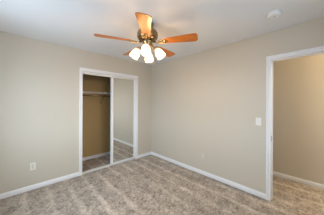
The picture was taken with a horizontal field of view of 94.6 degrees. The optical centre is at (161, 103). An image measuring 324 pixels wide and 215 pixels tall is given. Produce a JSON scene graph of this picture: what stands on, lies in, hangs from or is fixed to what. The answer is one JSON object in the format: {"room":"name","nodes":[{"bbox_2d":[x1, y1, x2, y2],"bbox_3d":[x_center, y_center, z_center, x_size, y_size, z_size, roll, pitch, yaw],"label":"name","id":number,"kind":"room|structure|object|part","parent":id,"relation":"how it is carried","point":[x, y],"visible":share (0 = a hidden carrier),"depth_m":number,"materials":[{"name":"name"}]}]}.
{"room":"empty bedroom","nodes":[
{"label":"empty bedroom","id":0,"kind":"room"},
{"bbox_2d":[0,31,150,193],"bbox_3d":[-1.476,0.174,3.081,3.383,2.440,0.120,0,0,-44],"label":"wall","id":1,"kind":"structure","parent":0,"point":[39,79],"depth_m":2.52,"materials":[{"name":"beige paint"}]},
{"bbox_2d":[30,162,35,170],"bbox_3d":[-2.086,1.018,2.416,0.071,0.115,0.009,0,0,-44],"label":"wall outlet","id":2,"kind":"object","parent":1,"relation":"attached to","point":[32,165],"visible":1,"depth_m":2.41,"materials":[{"name":"white plastic"}]},
{"bbox_2d":[0,172,78,198],"bbox_3d":[-2.085,1.355,2.415,1.348,0.075,0.013,0,0,-44],"label":"baseboard","id":3,"kind":"structure","parent":1,"relation":"attached to","point":[49,182],"depth_m":2.44,"materials":[{"name":"white wood"}]},
{"bbox_2d":[79,67,137,175],"bbox_3d":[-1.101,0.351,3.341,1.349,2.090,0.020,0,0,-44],"label":"trim","id":4,"kind":"structure","parent":1,"relation":"attached to","point":[81,69],"depth_m":2.91,"materials":[{"name":"white wood"}]},
{"bbox_2d":[82,158,134,173],"bbox_3d":[-1.154,1.386,3.392,1.235,0.020,0.098,0,0,-44],"label":"trim","id":5,"kind":"structure","parent":1,"relation":"attached to","point":[108,165],"depth_m":3.24,"materials":[{"name":"white"}]},
{"bbox_2d":[83,71,134,79],"bbox_3d":[-1.149,-0.610,3.395,1.235,0.055,0.080,0,0,-44],"label":"trim","id":6,"kind":"structure","parent":1,"relation":"attached to","point":[84,72],"depth_m":3.28,"materials":[{"name":"white wood"}]},
{"bbox_2d":[110,77,110,163],"bbox_3d":[-0.944,0.375,3.615,0.627,1.999,0.026,0,0,-44],"label":"door","id":7,"kind":"structure","parent":1,"relation":"in","point":[110,77],"depth_m":3.40,"materials":[{"name":"white"}]},
{"bbox_2d":[111,77,134,163],"bbox_3d":[-0.921,0.375,3.587,0.631,1.999,0.026,0,0,-44],"label":"door","id":8,"kind":"structure","parent":1,"relation":"in","point":[122,90],"depth_m":3.56,"materials":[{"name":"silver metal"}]},
{"bbox_2d":[138,152,150,157],"bbox_3d":[-0.456,1.361,3.961,0.446,0.075,0.013,0,0,-44],"label":"baseboard","id":9,"kind":"structure","parent":1,"relation":"attached to","point":[148,153],"depth_m":3.95,"materials":[{"name":"white wood"}]},
{"bbox_2d":[82,74,109,157],"bbox_3d":[-1.659,0.174,3.962,2.090,2.440,0.120,0,0,-44],"label":"wall","id":10,"kind":"structure","parent":0,"point":[96,116],"depth_m":3.84,"materials":[{"name":"brown paint"}]},
{"bbox_2d":[82,152,109,160],"bbox_3d":[-1.618,1.356,3.914,1.850,0.075,0.013,0,0,-44],"label":"baseboard","id":11,"kind":"structure","parent":10,"relation":"attached to","point":[106,153],"depth_m":3.83,"materials":[{"name":"white wood"}]},
{"bbox_2d":[83,91,109,103],"bbox_3d":[-1.506,-0.134,3.802,1.842,0.287,0.318,0,0,-44],"label":"wire shelf","id":12,"kind":"object","parent":10,"relation":"attached to","point":[83,91],"visible":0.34,"depth_m":3.63,"materials":[{"name":"white metal"}]},
{"bbox_2d":[0,0,323,65],"bbox_3d":[0.552,-1.088,1.675,4.380,0.100,6.475,0,0,-44],"label":"ceiling","id":13,"kind":"structure","parent":0,"point":[70,23],"depth_m":1.88,"materials":[{"name":"white paint"}]},
{"bbox_2d":[94,12,197,62],"bbox_3d":[-0.202,-0.806,1.995,1.239,0.470,1.215,0,0,-44],"label":"ceiling fan","id":14,"kind":"object","parent":13,"relation":"hanging from","point":[147,35],"visible":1,"depth_m":1.86,"materials":[{"name":"brown wood"}]},
{"bbox_3d":[-0.586,-0.795,1.816,0.435,0.006,0.154,0,12,-20],"label":"blade","id":15,"kind":"part","parent":14,"relation":"part of","materials":[{"name":"brown wood"}]},
{"bbox_3d":[-0.341,-0.661,1.965,0.118,0.138,0.118,33,1,2],"label":"lamp shade","id":16,"kind":"part","parent":14,"relation":"part of","materials":[{"name":"white glass"}]},
{"bbox_3d":[-0.175,-0.794,1.538,0.154,0.006,0.435,12,0,-2],"label":"blade","id":17,"kind":"part","parent":14,"relation":"part of","materials":[{"name":"brown wood"}]},
{"bbox_3d":[-0.195,-0.661,1.809,0.118,0.138,0.118,0,-33,2],"label":"lamp shade","id":18,"kind":"part","parent":14,"relation":"part of","materials":[{"name":"white glass"}]},
{"bbox_3d":[-0.184,-0.661,2.112,0.118,0.138,0.118,0,33,2],"label":"lamp shade","id":19,"kind":"part","parent":14,"relation":"part of","materials":[{"name":"white glass"}]},
{"bbox_3d":[-0.038,-0.660,1.955,0.118,0.138,0.118,-33,-1,2],"label":"lamp shade","id":20,"kind":"part","parent":14,"relation":"part of","materials":[{"name":"white glass"}]},
{"bbox_3d":[0.047,-0.793,2.310,0.154,0.006,0.435,-14,-8,33],"label":"blade","id":21,"kind":"part","parent":14,"relation":"part of","materials":[{"name":"brown wood"}]},
{"bbox_3d":[0.217,-0.792,1.844,0.435,0.006,0.154,0,-12,16],"label":"blade","id":22,"kind":"part","parent":14,"relation":"part of","materials":[{"name":"brown wood"}]},
{"bbox_2d":[267,9,281,19],"bbox_3d":[1.290,-1.012,1.717,0.140,0.047,0.140,0,0,0],"label":"smoke detector","id":23,"kind":"object","parent":13,"relation":"attached to","point":[274,14],"visible":1,"depth_m":1.69,"materials":[{"name":"white plastic"}]},
{"bbox_2d":[0,155,323,214],"bbox_3d":[0.542,1.449,1.675,4.380,0.106,6.475,0,0,-44],"label":"floor","id":24,"kind":"structure","parent":0,"point":[149,184],"depth_m":2.28,"materials":[{"name":"beige carpet"}]},
{"bbox_2d":[151,17,323,193],"bbox_3d":[1.673,0.186,2.134,0.120,2.440,5.590,0,0,-44],"label":"wall","id":25,"kind":"structure","parent":0,"point":[209,102],"depth_m":2.66,"materials":[{"name":"beige paint"}]},
{"bbox_2d":[151,152,265,198],"bbox_3d":[0.613,1.365,3.149,0.013,0.075,2.638,0,0,-44],"label":"baseboard","id":26,"kind":"structure","parent":25,"relation":"attached to","point":[236,185],"depth_m":2.73,"materials":[{"name":"white wood"}]},
{"bbox_2d":[256,118,260,125],"bbox_3d":[1.457,0.276,2.262,0.017,0.115,0.071,0,0,-44],"label":"light switch","id":27,"kind":"object","parent":25,"relation":"attached to","point":[258,120],"visible":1,"depth_m":2.26,"materials":[{"name":"white plastic"}]},
{"bbox_2d":[266,46,323,200],"bbox_3d":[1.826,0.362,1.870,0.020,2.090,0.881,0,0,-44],"label":"trim","id":28,"kind":"structure","parent":25,"relation":"attached to","point":[321,48],"depth_m":2.16,"materials":[{"name":"white wood"}]},
{"bbox_2d":[273,53,323,184],"bbox_3d":[2.902,0.191,2.287,0.120,2.440,4.120,0,0,-44],"label":"wall","id":29,"kind":"structure","parent":0,"point":[298,83],"depth_m":2.67,"materials":[{"name":"beige paint"}]},
{"bbox_2d":[273,171,323,189],"bbox_3d":[2.849,1.373,2.241,0.013,0.075,3.880,0,0,-44],"label":"baseboard","id":30,"kind":"structure","parent":29,"relation":"attached to","point":[310,183],"depth_m":2.66,"materials":[{"name":"white wood"}]}
]}

